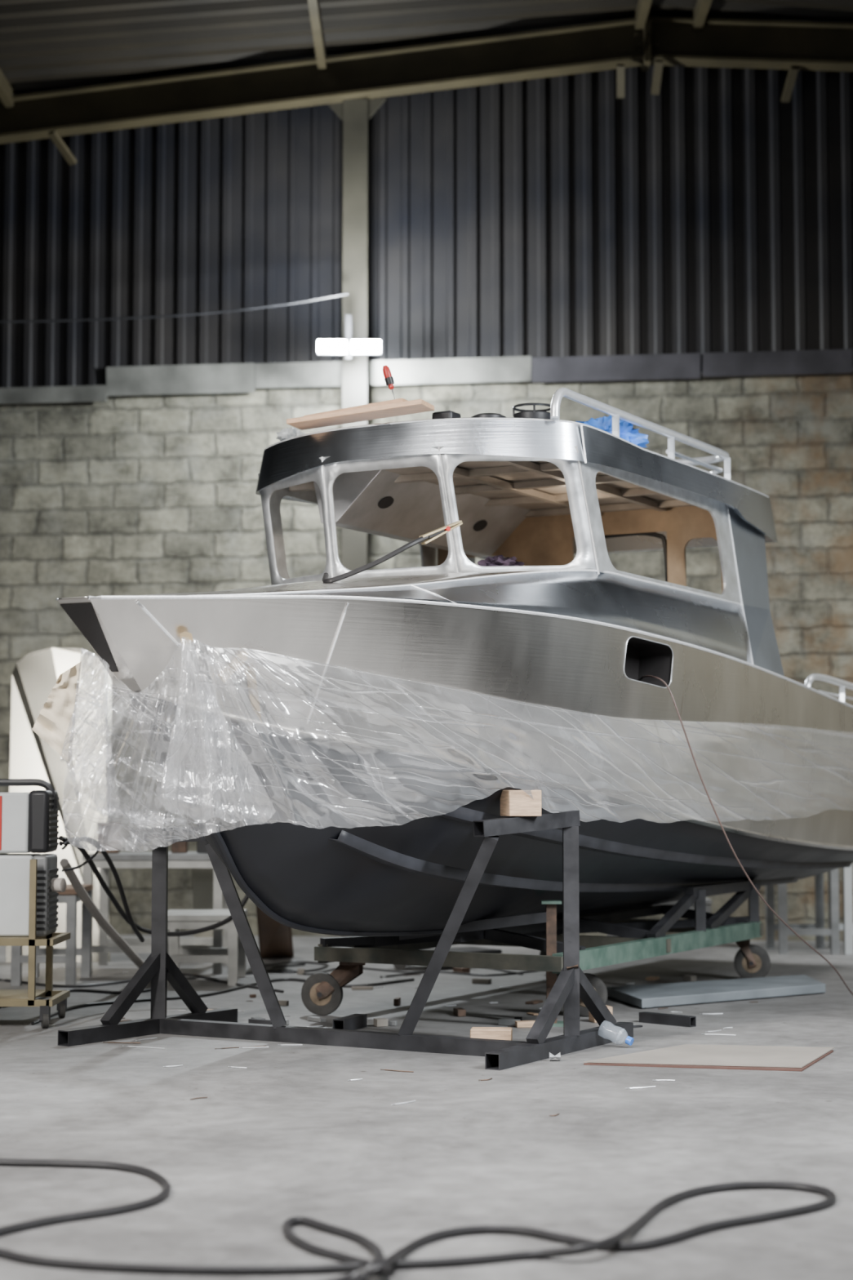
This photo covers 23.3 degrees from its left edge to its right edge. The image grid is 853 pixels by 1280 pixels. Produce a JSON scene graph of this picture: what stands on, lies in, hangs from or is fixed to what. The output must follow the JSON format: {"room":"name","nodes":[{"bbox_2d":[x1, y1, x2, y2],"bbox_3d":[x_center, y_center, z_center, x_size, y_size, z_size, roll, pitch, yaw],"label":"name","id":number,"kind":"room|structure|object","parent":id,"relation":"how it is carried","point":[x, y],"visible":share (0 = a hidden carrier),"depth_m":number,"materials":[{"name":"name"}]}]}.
{"room":"boat building workshop","nodes":[
{"label":"boat building workshop","id":0,"kind":"room"},
{"bbox_2d":[0,65,852,387],"bbox_3d":[0.054,-3.149,15.004,20.281,2.540,0.032,-1,-4,7],"label":"wall","id":1,"kind":"structure","parent":0,"point":[564,215],"depth_m":14.97,"materials":[{"name":"metal"}]},
{"bbox_2d":[0,385,106,404],"bbox_3d":[-6.177,-1.776,15.696,7.714,0.120,0.030,-1,-4,7],"label":"trim","id":2,"kind":"structure","parent":1,"relation":"attached to","point":[83,393],"depth_m":15.24,"materials":[{"name":"metal"}]},
{"bbox_2d":[0,293,348,322],"bbox_3d":[-1.880,-2.359,14.721,2.666,0.171,0.084,0,-4,5],"label":"cable","id":3,"kind":"object","parent":1,"relation":"attached to","point":[344,294],"visible":1,"depth_m":14.71,"materials":[{"name":"metal"}]},
{"bbox_2d":[106,355,531,396],"bbox_3d":[-0.801,-1.912,14.989,3.130,0.210,0.042,-1,-4,7],"label":"trim","id":4,"kind":"structure","parent":1,"relation":"attached to","point":[230,378],"depth_m":15.01,"materials":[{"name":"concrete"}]},
{"bbox_2d":[532,348,852,382],"bbox_3d":[5.372,-1.972,14.189,9.317,0.175,0.042,-1,-4,7],"label":"trim","id":5,"kind":"structure","parent":1,"relation":"attached to","point":[670,366],"depth_m":14.64,"materials":[{"name":"metal"}]},
{"bbox_2d":[0,934,852,1279],"bbox_3d":[0.000,1.615,6.401,20.000,0.200,20.000,0,-4,0],"label":"floor","id":6,"kind":"structure","parent":0,"point":[277,1139],"depth_m":6.37,"materials":[{"name":"concrete"}]},
{"bbox_2d":[0,859,70,1028],"bbox_3d":[-1.984,1.355,9.337,0.676,0.740,0.496,0,-4,0],"label":"cart","id":7,"kind":"object","parent":6,"relation":"on","point":[8,997],"visible":0.93,"depth_m":9.13,"materials":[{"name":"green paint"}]},
{"bbox_2d":[0,853,66,936],"bbox_3d":[-1.951,1.150,9.339,0.658,0.360,0.274,0,-4,0],"label":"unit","id":8,"kind":"object","parent":7,"relation":"on","point":[14,868],"visible":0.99,"depth_m":9.21,"materials":[{"name":"white paint"}]},
{"bbox_2d":[0,778,59,853],"bbox_3d":[-1.984,0.797,9.367,0.621,0.337,0.270,0,-4,0],"label":"machine","id":9,"kind":"object","parent":8,"relation":"on","point":[28,821],"visible":1,"depth_m":9.24,"materials":[{"name":"white paint"}]},
{"bbox_2d":[48,797,59,846],"bbox_3d":[-1.688,0.822,9.365,0.008,0.218,0.220,0,-4,0],"label":"vent grille","id":10,"kind":"object","parent":9,"relation":"attached to","point":[53,802],"depth_m":9.36,"materials":[{"name":"plastic"}]},
{"bbox_2d":[61,836,98,871],"bbox_3d":[-1.587,0.979,9.459,0.034,0.156,0.246,-3,-5,34],"label":"hose","id":11,"kind":"object","parent":9,"relation":"attached to","point":[86,841],"visible":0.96,"depth_m":9.47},
{"bbox_2d":[58,836,144,942],"bbox_3d":[-1.499,1.186,9.734,0.070,0.530,0.850,-1,-4,18],"label":"hose","id":12,"kind":"object","parent":9,"relation":"attached to","point":[101,848],"visible":0.98,"depth_m":9.76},
{"bbox_2d":[58,835,248,936],"bbox_3d":[-1.375,1.188,9.972,0.298,0.516,1.363,-3,-5,35],"label":"hose","id":13,"kind":"object","parent":9,"relation":"attached to","point":[78,846],"visible":0.73,"depth_m":10.01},
{"bbox_2d":[35,867,58,930],"bbox_3d":[-1.718,1.168,9.331,0.068,0.266,0.259,0,-4,0],"label":"vent grille","id":14,"kind":"object","parent":8,"relation":"attached to","point":[46,877],"depth_m":9.22,"materials":[{"name":"black plastic"}]},
{"bbox_2d":[0,932,70,946],"bbox_3d":[-1.983,1.347,9.337,0.674,0.033,0.448,0,-4,0],"label":"shelf","id":15,"kind":"object","parent":7,"relation":"attached to","point":[53,939],"depth_m":9.11,"materials":[{"name":"beige wood"}]},
{"bbox_2d":[0,989,70,1006],"bbox_3d":[-1.983,1.612,9.318,0.674,0.033,0.448,0,-4,0],"label":"shelf","id":16,"kind":"object","parent":7,"relation":"attached to","point":[8,997],"depth_m":9.18,"materials":[{"name":"beige wood"}]},
{"bbox_2d":[10,884,93,986],"bbox_3d":[-2.056,1.614,11.363,0.352,0.515,0.560,0,-4,0],"label":"trestle","id":17,"kind":"object","parent":6,"relation":"on","point":[67,955],"visible":0.51,"depth_m":11.10,"materials":[{"name":"grey paint"}]},
{"bbox_2d":[5,647,111,961],"bbox_3d":[-2.264,1.005,12.792,0.672,1.936,0.262,0,-4,0],"label":"sheet","id":18,"kind":"object","parent":6,"relation":"on","point":[33,677],"visible":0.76,"depth_m":12.85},
{"bbox_2d":[0,988,151,1008],"bbox_3d":[-1.829,1.801,10.484,0.340,0.015,1.164,-3,-5,37],"label":"power cable","id":19,"kind":"object","parent":6,"relation":"on","point":[70,989],"visible":0.36,"depth_m":10.69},
{"bbox_2d":[0,1158,170,1236],"bbox_3d":[-0.924,1.428,5.345,0.527,0.020,1.080,1,-4,-12],"label":"power cable","id":20,"kind":"object","parent":6,"relation":"on","point":[113,1211],"visible":1,"depth_m":5.25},
{"bbox_2d":[59,857,144,968],"bbox_3d":[-1.580,1.452,10.591,0.121,0.729,1.966,0,-4,4],"label":"hose","id":21,"kind":"object","parent":6,"relation":"on","point":[71,875],"visible":0.89,"depth_m":10.15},
{"bbox_2d":[102,1041,140,1043],"bbox_3d":[-1.263,1.667,8.561,0.160,0.004,0.010,-1,-4,10],"label":"wire offcut","id":22,"kind":"object","parent":6,"relation":"on","point":[103,1042],"visible":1,"depth_m":8.56,"materials":[{"name":"metal"}]},
{"bbox_2d":[0,973,284,992],"bbox_3d":[-1.474,1.859,11.287,1.724,0.013,0.831,-1,-4,14],"label":"power cable","id":23,"kind":"object","parent":6,"relation":"on","point":[184,974],"visible":0.66,"depth_m":11.08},
{"bbox_2d":[122,1045,164,1048],"bbox_3d":[-1.151,1.656,8.412,0.200,0.004,0.009,-2,-5,24],"label":"wire offcut","id":24,"kind":"object","parent":6,"relation":"on","point":[122,1046],"visible":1,"depth_m":8.41,"materials":[{"name":"metal"}]},
{"bbox_2d":[82,851,232,973],"bbox_3d":[-1.564,1.588,12.117,0.805,0.675,0.660,0,-4,0],"label":"workbench","id":25,"kind":"object","parent":6,"relation":"on","point":[122,859],"visible":0.34,"depth_m":11.82,"materials":[{"name":"grey paint"}]},
{"bbox_2d":[96,822,121,853],"bbox_3d":[-1.849,1.151,12.048,0.130,0.176,0.110,0,-4,0],"label":"carton","id":26,"kind":"object","parent":25,"relation":"on","point":[105,831],"visible":0.93,"depth_m":12.00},
{"bbox_2d":[171,841,187,853],"bbox_3d":[-1.438,1.171,12.047,0.100,0.136,0.090,0,-4,0],"label":"box","id":27,"kind":"object","parent":25,"relation":"on","point":[176,846],"visible":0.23,"depth_m":12.01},
{"bbox_2d":[196,841,208,853],"bbox_3d":[-1.263,1.181,12.046,0.150,0.116,0.110,0,-4,0],"label":"tool case","id":28,"kind":"object","parent":25,"relation":"on","point":[201,848],"visible":0.13,"depth_m":12.00,"materials":[{"name":"black plastic"}]},
{"bbox_2d":[184,975,195,979],"bbox_3d":[-1.309,1.870,11.453,0.031,0.015,0.059,-3,-5,35],"label":"scrap piece","id":29,"kind":"object","parent":6,"relation":"on","point":[191,977],"visible":0.87,"depth_m":11.44,"materials":[{"name":"grey paint"}]},
{"bbox_2d":[191,867,213,945],"bbox_3d":[-1.351,1.655,12.649,0.182,0.617,0.070,0,-4,0],"label":"panel","id":30,"kind":"object","parent":6,"relation":"on","point":[202,877],"visible":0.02,"depth_m":12.66,"materials":[{"name":"metal"}]},
{"bbox_2d":[167,909,247,986],"bbox_3d":[-1.227,1.684,11.358,0.434,0.375,0.560,0,-4,0],"label":"bench","id":31,"kind":"object","parent":6,"relation":"on","point":[234,955],"visible":0.56,"depth_m":11.10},
{"bbox_2d":[31,977,414,1024],"bbox_3d":[-1.135,1.799,10.462,0.594,0.015,2.711,-3,-5,39],"label":"power cable","id":32,"kind":"object","parent":6,"relation":"on","point":[79,1006],"visible":0.77,"depth_m":10.67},
{"bbox_2d":[214,1045,266,1048],"bbox_3d":[-0.756,1.656,8.408,0.220,0.004,0.006,2,-5,-24],"label":"wire offcut","id":33,"kind":"object","parent":6,"relation":"on","point":[253,1046],"visible":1,"depth_m":8.40,"materials":[{"name":"metal"}]},
{"bbox_2d":[239,1046,268,1048],"bbox_3d":[-0.701,1.656,8.407,0.120,0.004,0.008,1,-4,-11],"label":"wire offcut","id":34,"kind":"object","parent":6,"relation":"on","point":[252,1046],"visible":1,"depth_m":8.40,"materials":[{"name":"metal"}]},
{"bbox_2d":[251,1017,265,1019],"bbox_3d":[-0.765,1.724,9.403,0.045,0.011,0.081,2,-4,-21],"label":"scrap piece","id":35,"kind":"object","parent":6,"relation":"on","point":[260,1018],"visible":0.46,"depth_m":9.39,"materials":[{"name":"metal"}]},
{"bbox_2d":[248,1018,271,1024],"bbox_3d":[-0.739,1.702,9.207,0.117,0.026,0.020,-2,-5,27],"label":"scrap piece","id":36,"kind":"object","parent":6,"relation":"on","point":[250,1020],"visible":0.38,"depth_m":9.20,"materials":[{"name":"metal"}]},
{"bbox_2d":[256,906,293,958],"bbox_3d":[-0.918,1.753,12.511,0.205,0.403,1.018,0,-4,-2],"label":"plywood sheet","id":37,"kind":"object","parent":6,"relation":"on","point":[275,939],"visible":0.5,"depth_m":12.55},
{"bbox_2d":[278,1000,288,1005],"bbox_3d":[-0.709,1.765,10.062,0.080,0.024,0.022,-2,-5,26],"label":"scrap piece","id":38,"kind":"object","parent":6,"relation":"on","point":[282,1002],"visible":0.54,"depth_m":10.04,"materials":[{"name":"cardboard"}]},
{"bbox_2d":[280,1044,302,1045],"bbox_3d":[-0.559,1.661,8.485,0.100,0.004,0.007,0,-4,-1],"label":"wire offcut","id":39,"kind":"object","parent":6,"relation":"on","point":[281,1044],"visible":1,"depth_m":8.48,"materials":[{"name":"metal"}]},
{"bbox_2d":[264,960,328,973],"bbox_3d":[-0.783,1.923,12.160,0.403,0.013,0.692,0,-4,0],"label":"power cable","id":40,"kind":"object","parent":6,"relation":"on","point":[300,962],"visible":0.92,"depth_m":12.26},
{"bbox_2d":[297,968,304,974],"bbox_3d":[-0.712,1.882,11.742,0.040,0.032,0.040,0,-4,0],"label":"scrap piece","id":41,"kind":"object","parent":6,"relation":"on","point":[300,971],"visible":1,"depth_m":11.72,"materials":[{"name":"cardboard"}]},
{"bbox_2d":[306,1016,325,1022],"bbox_3d":[-0.499,1.719,9.373,0.032,0.017,0.102,3,-5,-39],"label":"scrap piece","id":42,"kind":"object","parent":6,"relation":"on","point":[316,1019],"visible":1,"depth_m":9.36,"materials":[{"name":"grey paint"}]},
{"bbox_2d":[282,1216,395,1279],"bbox_3d":[-0.204,1.363,4.586,0.280,0.044,0.843,0,-4,0],"label":"power cable","id":43,"kind":"object","parent":6,"relation":"on","point":[388,1270],"visible":0.98,"depth_m":4.69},
{"bbox_2d":[57,810,633,1070],"bbox_3d":[-0.320,1.194,8.667,2.101,0.964,1.202,-2,-4,23],"label":"stand","id":44,"kind":"object","parent":6,"relation":"on","point":[571,984],"visible":0.92,"depth_m":8.47,"materials":[{"name":"metal"}]},
{"bbox_2d":[500,790,542,816],"bbox_3d":[0.376,0.650,8.237,0.140,0.104,0.100,2,-4,-20],"label":"wood block","id":45,"kind":"object","parent":44,"relation":"on","point":[513,802],"visible":1,"depth_m":8.19,"materials":[{"name":"brown wood"}]},
{"bbox_2d":[332,1013,366,1030],"bbox_3d":[-0.336,1.679,9.064,0.055,0.055,0.244,-2,-4,22],"label":"tube","id":46,"kind":"object","parent":6,"relation":"on","point":[354,1021],"visible":0.84,"depth_m":9.04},
{"bbox_2d":[328,98,386,937],"bbox_3d":[-0.507,-0.895,14.735,0.444,6.005,0.186,-1,-4,7],"label":"steel column","id":47,"kind":"structure","parent":6,"relation":"on","point":[355,114],"depth_m":14.78,"materials":[{"name":"metal"}]},
{"bbox_2d":[316,315,381,359],"bbox_3d":[-0.536,-2.124,14.437,0.448,0.309,0.274,0,-4,0],"label":"work light","id":48,"kind":"object","parent":47,"relation":"attached to","point":[348,347],"visible":1,"depth_m":14.29,"materials":[{"name":"white paint"}]},
{"bbox_2d":[0,10,852,143],"bbox_3d":[0.000,-3.765,14.750,20.192,1.248,0.201,-1,-4,7],"label":"roof beam","id":49,"kind":"structure","parent":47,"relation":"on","point":[721,42],"depth_m":14.75,"materials":[{"name":"metal"}]},
{"bbox_2d":[0,68,16,108],"bbox_3d":[-3.050,-4.516,7.342,0.060,0.120,15.996,0,-4,0],"label":"brace","id":50,"kind":"structure","parent":49,"relation":"attached to","point":[6,92],"depth_m":14.91,"materials":[{"name":"paint"}]},
{"bbox_2d":[47,130,76,164],"bbox_3d":[-2.550,-3.447,14.485,0.055,0.183,0.250,-2,-5,31],"label":"brace","id":51,"kind":"object","parent":49,"relation":"attached to","point":[55,138],"visible":1,"depth_m":14.47,"materials":[{"name":"paint"}]},
{"bbox_2d":[307,0,326,70],"bbox_3d":[-0.750,-4.710,7.206,0.060,0.120,15.698,0,-4,0],"label":"brace","id":52,"kind":"structure","parent":49,"relation":"attached to","point":[313,5],"depth_m":14.17,"materials":[{"name":"paint"}]},
{"bbox_2d":[617,63,624,97],"bbox_3d":[1.364,-3.923,14.520,0.055,0.180,0.219,0,-4,5],"label":"brace","id":53,"kind":"object","parent":49,"relation":"attached to","point":[620,68],"visible":1,"depth_m":14.50,"materials":[{"name":"paint"}]},
{"bbox_2d":[633,0,652,30],"bbox_3d":[1.500,-4.900,7.073,0.060,0.120,15.405,0,-4,0],"label":"brace","id":54,"kind":"structure","parent":49,"relation":"attached to","point":[643,6],"depth_m":14.32,"materials":[{"name":"paint"}]},
{"bbox_2d":[651,59,663,94],"bbox_3d":[1.620,-3.951,14.522,0.055,0.188,0.219,0,-4,-3],"label":"brace","id":55,"kind":"object","parent":49,"relation":"attached to","point":[658,68],"visible":1,"depth_m":14.51,"materials":[{"name":"paint"}]},
{"bbox_2d":[691,0,712,31],"bbox_3d":[1.900,-4.878,7.046,0.060,0.120,15.353,0,-4,0],"label":"brace","id":56,"kind":"structure","parent":49,"relation":"attached to","point":[701,9],"depth_m":14.27,"materials":[{"name":"paint"}]},
{"bbox_2d":[781,66,798,102],"bbox_3d":[2.550,-3.898,14.518,0.055,0.192,0.222,1,-4,-9],"label":"brace","id":57,"kind":"object","parent":49,"relation":"attached to","point":[793,73],"visible":1,"depth_m":14.50,"materials":[{"name":"paint"}]},
{"bbox_2d":[351,986,373,990],"bbox_3d":[-0.337,1.826,10.851,0.112,0.016,0.027,0,-4,-6],"label":"scrap piece","id":58,"kind":"object","parent":6,"relation":"on","point":[353,988],"visible":1,"depth_m":10.84,"materials":[{"name":"cardboard"}]},
{"bbox_2d":[373,1017,387,1026],"bbox_3d":[-0.203,1.697,9.180,0.052,0.032,0.055,1,-4,-18],"label":"scrap piece","id":59,"kind":"object","parent":6,"relation":"on","point":[378,1022],"visible":1,"depth_m":9.16,"materials":[{"name":"cardboard"}]},
{"bbox_2d":[245,967,523,975],"bbox_3d":[-0.282,1.906,11.922,1.637,0.011,0.523,0,-4,-2],"label":"power cable","id":60,"kind":"object","parent":6,"relation":"on","point":[365,968],"visible":0.64,"depth_m":11.90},
{"bbox_2d":[387,1020,396,1026],"bbox_3d":[-0.152,1.705,9.205,0.038,0.021,0.022,-2,-4,20],"label":"scrap piece","id":61,"kind":"object","parent":6,"relation":"on","point":[393,1023],"visible":1,"depth_m":9.20,"materials":[{"name":"grey paint"}]},
{"bbox_2d":[393,997,400,1005],"bbox_3d":[-0.143,1.762,10.083,0.023,0.033,0.080,-1,-4,8],"label":"scrap piece","id":62,"kind":"object","parent":6,"relation":"on","point":[397,1001],"visible":1,"depth_m":10.04,"materials":[{"name":"metal"}]},
{"bbox_2d":[380,1068,413,1072],"bbox_3d":[-0.111,1.606,7.710,0.140,0.004,0.008,-2,-5,28],"label":"wire offcut","id":63,"kind":"object","parent":6,"relation":"on","point":[380,1068],"visible":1,"depth_m":7.70,"materials":[{"name":"metal"}]},
{"bbox_2d":[391,1100,415,1105],"bbox_3d":[-0.075,1.549,6.921,0.009,0.004,0.120,-4,-5,41],"label":"wire offcut","id":64,"kind":"object","parent":6,"relation":"on","point":[412,1100],"visible":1,"depth_m":6.92,"materials":[{"name":"metal"}]},
{"bbox_2d":[0,1181,836,1279],"bbox_3d":[0.105,1.374,4.745,2.189,0.044,0.801,2,-4,-21],"label":"power cable","id":65,"kind":"object","parent":6,"relation":"on","point":[580,1246],"visible":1,"depth_m":4.62,"materials":[{"name":"rubber"}]},
{"bbox_2d":[393,946,502,969],"bbox_3d":[0.149,1.892,12.323,0.874,0.097,0.405,3,-5,-39],"label":"mechanic creeper","id":66,"kind":"object","parent":6,"relation":"on","point":[473,949],"visible":0.3,"depth_m":12.29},
{"bbox_2d":[380,970,537,977],"bbox_3d":[0.217,1.893,11.737,1.019,0.011,0.282,1,-4,-13],"label":"power cable","id":67,"kind":"object","parent":6,"relation":"on","point":[441,971],"visible":0.88,"depth_m":11.70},
{"bbox_2d":[453,1008,466,1016],"bbox_3d":[0.154,1.730,9.611,0.039,0.030,0.098,1,-4,-12],"label":"scrap piece","id":68,"kind":"object","parent":6,"relation":"on","point":[456,1011],"visible":1,"depth_m":9.57,"materials":[{"name":"wood"}]},
{"bbox_2d":[453,967,470,973],"bbox_3d":[0.200,1.889,11.833,0.060,0.032,0.086,3,-5,-38],"label":"scrap piece","id":69,"kind":"object","parent":6,"relation":"on","point":[464,970],"visible":0.68,"depth_m":11.80,"materials":[{"name":"metal"}]},
{"bbox_2d":[399,900,563,1026],"bbox_3d":[0.246,1.443,9.237,0.744,0.551,0.120,0,-4,0],"label":"stand","id":70,"kind":"object","parent":6,"relation":"on","point":[549,917],"visible":0.57,"depth_m":9.23,"materials":[{"name":"metal"}]},
{"bbox_2d":[471,977,491,984],"bbox_3d":[0.299,1.845,11.190,0.098,0.026,0.045,-1,-4,19],"label":"scrap piece","id":71,"kind":"object","parent":6,"relation":"on","point":[475,980],"visible":1,"depth_m":11.17,"materials":[{"name":"cardboard"}]},
{"bbox_2d":[470,1026,512,1040],"bbox_3d":[0.262,1.612,8.352,0.165,0.086,0.090,0,-4,6],"label":"wood block","id":72,"kind":"object","parent":6,"relation":"on","point":[487,1033],"visible":0.5,"depth_m":8.31,"materials":[{"name":"brown wood"}]},
{"bbox_2d":[497,1018,520,1026],"bbox_3d":[0.369,1.703,9.212,0.092,0.026,0.042,-2,-5,29],"label":"scrap piece","id":73,"kind":"object","parent":6,"relation":"on","point":[509,1022],"visible":0.96,"depth_m":9.20,"materials":[{"name":"grey paint"}]},
{"bbox_2d":[515,1020,535,1027],"bbox_3d":[0.450,1.698,9.146,0.110,0.025,0.048,1,-4,-10],"label":"scrap piece","id":74,"kind":"object","parent":6,"relation":"on","point":[518,1024],"visible":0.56,"depth_m":9.12,"materials":[{"name":"brown wood"}]},
{"bbox_2d":[526,1012,538,1015],"bbox_3d":[0.495,1.744,9.648,0.027,0.006,0.064,2,-5,-31],"label":"scrap piece","id":75,"kind":"object","parent":6,"relation":"on","point":[528,1013],"visible":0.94,"depth_m":9.63,"materials":[{"name":"brown wood"}]},
{"bbox_2d":[525,1000,542,1004],"bbox_3d":[0.529,1.779,10.160,0.045,0.010,0.115,-2,-5,27],"label":"scrap piece","id":76,"kind":"object","parent":6,"relation":"on","point":[533,1002],"visible":1,"depth_m":10.13,"materials":[{"name":"wood"}]},
{"bbox_2d":[301,879,770,1016],"bbox_3d":[0.651,1.532,10.499,1.370,0.555,2.740,-2,-5,29],"label":"trailer","id":77,"kind":"object","parent":6,"relation":"on","point":[322,993],"visible":0.76,"depth_m":9.90,"materials":[{"name":"green paint"}]},
{"bbox_2d":[55,387,852,936],"bbox_3d":[0.430,0.179,9.853,2.023,2.344,6.635,-2,-5,27],"label":"boat","id":78,"kind":"object","parent":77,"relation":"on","point":[557,630],"visible":0.97,"depth_m":8.69,"materials":[{"name":"metal"}]},
{"bbox_2d":[275,427,305,440],"bbox_3d":[-0.615,-0.932,9.353,0.127,0.060,0.123,-2,-5,31],"label":"rag","id":79,"kind":"object","parent":78,"relation":"on","point":[286,433],"visible":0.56,"depth_m":9.32,"materials":[{"name":"white fabric"}]},
{"bbox_2d":[286,399,434,430],"bbox_3d":[-0.289,-0.983,9.030,0.629,0.072,0.170,-1,-4,19],"label":"wooden board","id":80,"kind":"object","parent":78,"relation":"on","point":[418,406],"visible":1,"depth_m":9.00,"materials":[{"name":"brown wood"}]},
{"bbox_2d":[303,398,407,416],"bbox_3d":[-0.299,-1.003,9.066,0.474,0.064,0.120,-2,-4,22],"label":"wooden board","id":81,"kind":"object","parent":80,"relation":"on","point":[398,400],"visible":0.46,"depth_m":8.98,"materials":[{"name":"brown wood"}]},
{"bbox_2d":[382,364,395,399],"bbox_3d":[-0.160,-1.111,8.994,0.063,0.169,0.038,0,-4,0],"label":"screwdriver","id":82,"kind":"object","parent":81,"relation":"on","point":[388,379],"visible":0.97,"depth_m":8.98,"materials":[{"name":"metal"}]},
{"bbox_2d":[322,520,462,582],"bbox_3d":[-0.140,-0.356,8.467,0.579,0.278,0.314,0,-4,0],"label":"windshield wiper","id":83,"kind":"object","parent":78,"relation":"attached to","point":[437,533],"visible":1,"depth_m":8.34,"materials":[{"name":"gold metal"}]},
{"bbox_2d":[31,631,852,852],"bbox_3d":[0.885,0.506,9.290,0.856,0.759,6.321,-4,-5,41],"label":"plastic sheet","id":84,"kind":"object","parent":78,"relation":"attached to","point":[55,724],"visible":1,"depth_m":7.34,"materials":[{"name":"plastic"}]},
{"bbox_2d":[431,410,461,418],"bbox_3d":[0.088,-0.964,9.074,0.100,0.068,0.100,-2,-5,29],"label":"tool case","id":85,"kind":"object","parent":78,"relation":"on","point":[446,414],"visible":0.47,"depth_m":9.03,"materials":[{"name":"black plastic"}]},
{"bbox_2d":[471,413,506,417],"bbox_3d":[0.277,-0.963,9.233,0.160,0.088,0.160,0,-4,0],"label":"bowl","id":86,"kind":"object","parent":78,"relation":"on","point":[481,415],"visible":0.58,"depth_m":9.17,"materials":[{"name":"metal"}]},
{"bbox_2d":[477,555,524,566],"bbox_3d":[0.328,-0.333,9.039,0.209,0.078,0.204,3,-5,-34],"label":"cloth","id":87,"kind":"object","parent":78,"relation":"on","point":[499,560],"visible":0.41,"depth_m":9.00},
{"bbox_2d":[512,402,551,418],"bbox_3d":[0.482,-0.976,9.316,0.188,0.156,0.188,0,-4,0],"label":"pot","id":88,"kind":"object","parent":78,"relation":"on","point":[540,414],"visible":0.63,"depth_m":9.24,"materials":[{"name":"metal"}]},
{"bbox_2d":[575,415,648,447],"bbox_3d":[0.834,-0.961,9.560,0.386,0.148,0.308,0,-4,0],"label":"plastic bag","id":89,"kind":"object","parent":78,"relation":"on","point":[627,433],"visible":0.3,"depth_m":9.49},
{"bbox_2d":[642,675,852,995],"bbox_3d":[1.621,0.968,9.553,1.790,1.567,0.494,4,-5,-40],"label":"wire","id":90,"kind":"object","parent":78,"relation":"hanging from","point":[646,676],"visible":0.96,"depth_m":9.04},
{"bbox_2d":[549,1052,560,1061],"bbox_3d":[0.497,1.612,8.002,0.042,0.034,0.034,0,-4,0],"label":"ferrule","id":91,"kind":"object","parent":6,"relation":"on","point":[551,1055],"visible":1,"depth_m":7.99,"materials":[{"name":"metal"}]},
{"bbox_2d":[588,1004,612,1022],"bbox_3d":[0.788,1.692,9.356,0.090,0.070,0.070,1,-4,-17],"label":"wood block","id":92,"kind":"object","parent":6,"relation":"on","point":[592,1019],"visible":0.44,"depth_m":9.34,"materials":[{"name":"brown wood"}]},
{"bbox_2d":[625,1035,634,1045],"bbox_3d":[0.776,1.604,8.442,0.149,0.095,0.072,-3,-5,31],"label":"cap","id":93,"kind":"object","parent":6,"relation":"on","point":[629,1041],"visible":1,"depth_m":8.40,"materials":[{"name":"blue plastic"}]},
{"bbox_2d":[625,1085,655,1088],"bbox_3d":[0.755,1.574,7.274,0.120,0.004,0.010,2,-5,-24],"label":"wire offcut","id":94,"kind":"object","parent":6,"relation":"on","point":[653,1086],"visible":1,"depth_m":7.27,"materials":[{"name":"metal"}]},
{"bbox_2d":[645,976,659,980],"bbox_3d":[1.248,1.866,11.406,0.054,0.016,0.088,-2,-4,23],"label":"scrap piece","id":95,"kind":"object","parent":6,"relation":"on","point":[650,978],"visible":1,"depth_m":11.37,"materials":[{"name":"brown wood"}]},
{"bbox_2d":[606,897,711,946],"bbox_3d":[1.565,1.901,13.949,0.677,0.315,0.360,0,-4,0],"label":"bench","id":96,"kind":"object","parent":6,"relation":"on","point":[708,901],"visible":0.12,"depth_m":13.78,"materials":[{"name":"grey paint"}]},
{"bbox_2d":[653,1079,675,1080],"bbox_3d":[0.856,1.587,7.457,0.081,0.004,0.010,0,-4,2],"label":"wire offcut","id":97,"kind":"object","parent":6,"relation":"on","point":[661,1079],"visible":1,"depth_m":7.46,"materials":[{"name":"metal"}]},
{"bbox_2d":[639,1011,696,1027],"bbox_3d":[1.077,1.697,9.252,0.283,0.045,0.045,-4,-6,43],"label":"tube","id":98,"kind":"object","parent":6,"relation":"on","point":[664,1019],"visible":1,"depth_m":9.22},
{"bbox_2d":[683,974,697,982],"bbox_3d":[1.444,1.853,11.330,0.045,0.030,0.061,3,-5,-40],"label":"scrap piece","id":99,"kind":"object","parent":6,"relation":"on","point":[688,977],"visible":0.97,"depth_m":11.31,"materials":[{"name":"cardboard"}]},
{"bbox_2d":[583,1044,834,1071],"bbox_3d":[1.121,1.631,8.113,0.922,0.012,0.667,-1,-4,13],"label":"cardboard sheet","id":100,"kind":"object","parent":6,"relation":"on","point":[776,1058],"visible":1,"depth_m":8.02,"materials":[{"name":"cardboard"}]},
{"bbox_2d":[606,974,826,1008],"bbox_3d":[1.503,1.788,10.574,1.589,0.045,0.551,3,-5,-37],"label":"sheet","id":101,"kind":"object","parent":6,"relation":"on","point":[656,995],"visible":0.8,"depth_m":10.38,"materials":[{"name":"metal"}]},
{"bbox_2d":[765,868,839,954],"bbox_3d":[2.442,1.705,13.462,0.390,0.635,0.560,0,-4,0],"label":"sawhorse","id":102,"kind":"object","parent":6,"relation":"on","point":[817,929],"visible":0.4,"depth_m":13.20,"materials":[{"name":"grey paint"}]},
{"bbox_2d":[827,863,852,954],"bbox_3d":[2.832,1.565,13.472,0.338,0.915,0.560,0,-4,0],"label":"rack","id":103,"kind":"object","parent":6,"relation":"on","point":[847,925],"visible":0.21,"depth_m":13.19,"materials":[{"name":"white paint"}]},
{"bbox_2d":[0,373,852,941],"bbox_3d":[0.016,0.125,14.944,20.169,4.000,0.250,-1,-4,7],"label":"wall","id":104,"kind":"structure","parent":0,"point":[142,495],"depth_m":15.04,"materials":[{"name":"brick"}]},
{"bbox_2d":[0,0,852,95],"bbox_3d":[0.000,-4.518,7.329,20.000,0.978,17.970,0,-4,0],"label":"ceiling","id":105,"kind":"structure","parent":0,"point":[46,45],"depth_m":14.42,"materials":[{"name":"metal"}]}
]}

